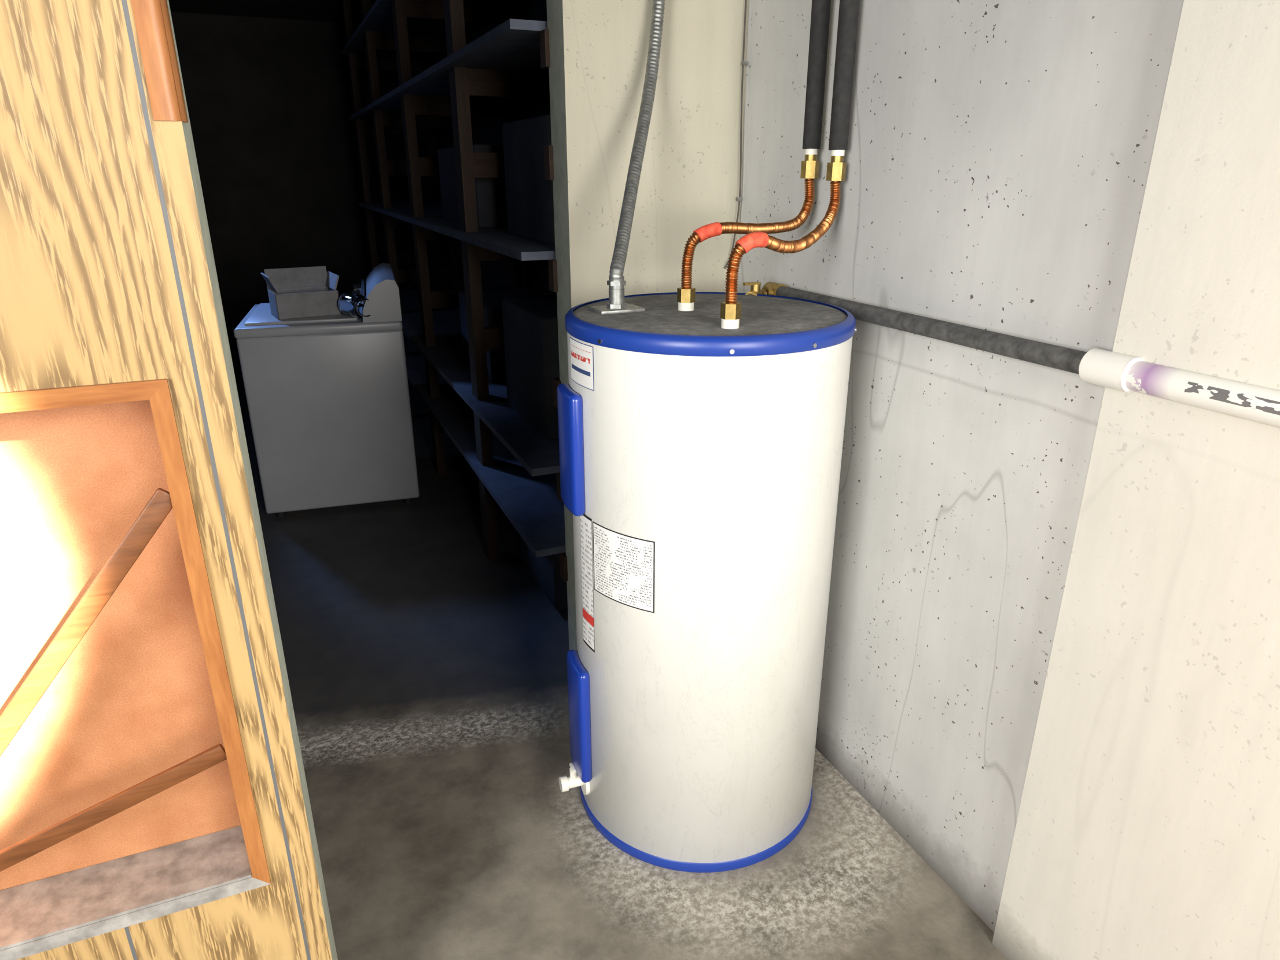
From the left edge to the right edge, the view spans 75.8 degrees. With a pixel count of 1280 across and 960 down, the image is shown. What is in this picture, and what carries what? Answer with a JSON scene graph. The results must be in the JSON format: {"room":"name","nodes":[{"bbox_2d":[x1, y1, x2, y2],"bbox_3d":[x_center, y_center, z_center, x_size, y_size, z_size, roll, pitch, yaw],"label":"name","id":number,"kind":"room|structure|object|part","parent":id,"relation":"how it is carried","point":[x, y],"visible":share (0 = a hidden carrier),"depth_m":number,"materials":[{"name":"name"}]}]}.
{"room":"basement utility room","nodes":[
{"label":"basement utility room","id":0,"kind":"room"},
{"bbox_2d":[0,0,287,959],"bbox_3d":[-0.837,-0.102,0.809,0.662,2.350,0.130,-9,22,-22],"label":"door","id":1,"kind":"structure","parent":0,"point":[76,309],"depth_m":0.81,"materials":[{"name":"brown wood"}]},
{"bbox_2d":[89,0,337,959],"bbox_3d":[-0.507,-0.153,0.943,0.058,2.350,0.130,-9,22,-22],"label":"door edge","id":2,"kind":"structure","parent":0,"point":[159,159],"depth_m":0.94,"materials":[{"name":"brown wood"}]},
{"bbox_2d":[130,0,188,122],"bbox_3d":[-0.469,-0.799,0.658,0.028,0.940,0.034,-9,22,-22],"label":"trim","id":3,"kind":"structure","parent":2,"relation":"attached to","point":[150,28],"depth_m":0.79,"materials":[{"name":"brown wood"}]},
{"bbox_2d":[168,0,376,23],"bbox_3d":[-1.441,-1.508,1.067,4.800,0.100,10.200,-9,22,-22],"label":"ceiling","id":4,"kind":"structure","parent":0,"point":[319,10],"depth_m":5.31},
{"bbox_2d":[723,0,747,269],"bbox_3d":[0.230,-1.103,1.862,0.039,1.216,0.010,-9,22,-22],"label":"electrical cable","id":5,"kind":"object","parent":4,"relation":"hanging from","point":[743,62],"visible":0.9,"depth_m":1.96,"materials":[{"name":"grey metal"}]},
{"bbox_2d":[170,11,417,363],"bbox_3d":[-3.593,-1.946,5.726,4.450,2.350,0.200,-9,22,-22],"label":"wall","id":6,"kind":"structure","parent":0,"point":[269,100],"depth_m":5.93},
{"bbox_2d":[232,362,1007,959],"bbox_3d":[-1.441,0.786,1.927,4.800,0.100,10.200,-9,22,-22],"label":"floor","id":7,"kind":"structure","parent":0,"point":[427,675],"depth_m":1.90,"materials":[{"name":"concrete"}]},
{"bbox_2d":[233,262,419,517],"bbox_3d":[-1.356,-0.422,3.633,0.624,0.965,0.666,-6,21,-16],"label":"washing machine","id":8,"kind":"object","parent":7,"relation":"on","point":[328,397],"visible":0.88,"depth_m":3.35,"materials":[{"name":"white metal"}]},
{"bbox_2d":[260,266,341,319],"bbox_3d":[-1.379,-0.766,3.357,0.269,0.180,0.188,-12,24,-29],"label":"cardboard box","id":9,"kind":"object","parent":8,"relation":"on","point":[297,293],"visible":0.98,"depth_m":3.35,"materials":[{"name":"cardboard"}]},
{"bbox_3d":[-1.421,-0.717,3.501,0.420,0.014,0.540,-6,21,-16],"label":"lid","id":10,"kind":"part","parent":8,"relation":"part of","materials":[{"name":"white metal"}]},
{"bbox_2d":[337,292,370,318],"bbox_3d":[-1.138,-0.701,3.304,0.094,0.094,0.158,-18,27,-40],"label":"glass jar","id":11,"kind":"object","parent":8,"relation":"on","point":[348,302],"visible":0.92,"depth_m":3.27,"materials":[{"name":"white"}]},
{"bbox_2d":[341,0,567,609],"bbox_3d":[-0.799,-1.171,3.689,0.500,2.330,3.825,-9,22,-22],"label":"wooden shelving unit","id":12,"kind":"object","parent":7,"relation":"on","point":[484,362],"visible":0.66,"depth_m":2.83,"materials":[{"name":"brown wood"}]},
{"bbox_2d":[557,281,856,872],"bbox_3d":[0.107,0.183,1.751,0.601,1.154,0.548,-9,22,-22],"label":"water heater","id":13,"kind":"object","parent":7,"relation":"on","point":[701,434],"visible":1,"depth_m":1.52,"materials":[{"name":"white metal"}]},
{"bbox_2d":[607,0,665,289],"bbox_3d":[-0.002,-1.001,1.562,0.042,1.196,0.467,4,21,11],"label":"conduit","id":14,"kind":"object","parent":13,"relation":"attached to","point":[616,280],"visible":1,"depth_m":1.70,"materials":[{"name":"metal"}]},
{"bbox_2d":[680,0,830,288],"bbox_3d":[0.228,-0.966,1.469,0.375,1.197,0.044,-17,27,-39],"label":"pipe","id":15,"kind":"object","parent":13,"relation":"attached to","point":[820,9],"visible":0.98,"depth_m":1.63,"materials":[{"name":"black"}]},
{"bbox_2d":[724,0,859,303],"bbox_3d":[0.282,-0.918,1.341,0.051,1.196,0.434,13,24,32],"label":"pipe","id":16,"kind":"object","parent":13,"relation":"attached to","point":[848,14],"visible":1,"depth_m":1.55,"materials":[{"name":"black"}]},
{"bbox_2d":[762,281,1279,427],"bbox_3d":[0.778,-0.057,0.892,0.054,0.049,2.397,-9,22,-22],"label":"pipe","id":17,"kind":"object","parent":13,"relation":"attached to","point":[1124,372],"visible":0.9,"depth_m":1.15,"materials":[{"name":"grey plastic"}]},
{"bbox_2d":[546,0,748,650],"bbox_3d":[0.021,-0.566,2.046,0.450,2.350,0.110,-9,22,-22],"label":"wall","id":18,"kind":"structure","parent":0,"point":[689,180],"depth_m":1.91,"materials":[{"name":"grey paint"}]},
{"bbox_2d":[411,0,1279,959],"bbox_3d":[0.315,-0.628,2.211,0.272,2.350,10.200,-9,22,-22],"label":"wall","id":19,"kind":"structure","parent":0,"point":[998,156],"depth_m":1.29,"materials":[{"name":"white paint"}]},
{"bbox_3d":[-0.858,0.229,0.985,0.662,0.705,0.025,-9,22,-22],"label":"wall","id":20,"kind":"structure","parent":0,"visible":0},
{"bbox_2d":[0,378,270,959],"bbox_3d":[-0.831,0.252,0.926,0.662,0.705,0.110,-9,22,-22],"label":"window pane","id":21,"kind":"object","parent":20,"relation":"attached to","point":[127,799],"visible":0.89,"depth_m":1.04,"materials":[{"name":"brown wood"}]},
{"bbox_3d":[-0.830,-0.069,0.804,0.662,0.020,0.106,-9,22,-22],"label":"frame","id":22,"kind":"part","parent":21,"relation":"part of","materials":[{"name":"brown wood"}]},
{"bbox_3d":[-0.830,0.562,1.040,0.620,0.004,0.104,-9,22,-22],"label":"sill","id":23,"kind":"part","parent":21,"relation":"part of","materials":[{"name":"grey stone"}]},
{"bbox_3d":[-0.830,0.573,1.044,0.662,0.020,0.106,-9,22,-22],"label":"frame","id":24,"kind":"part","parent":21,"relation":"part of","materials":[{"name":"grey wood"}]},
{"bbox_3d":[-0.536,0.207,1.044,0.020,0.705,0.106,-9,22,-22],"label":"frame","id":25,"kind":"part","parent":21,"relation":"part of","materials":[{"name":"brown wood"}]}
]}

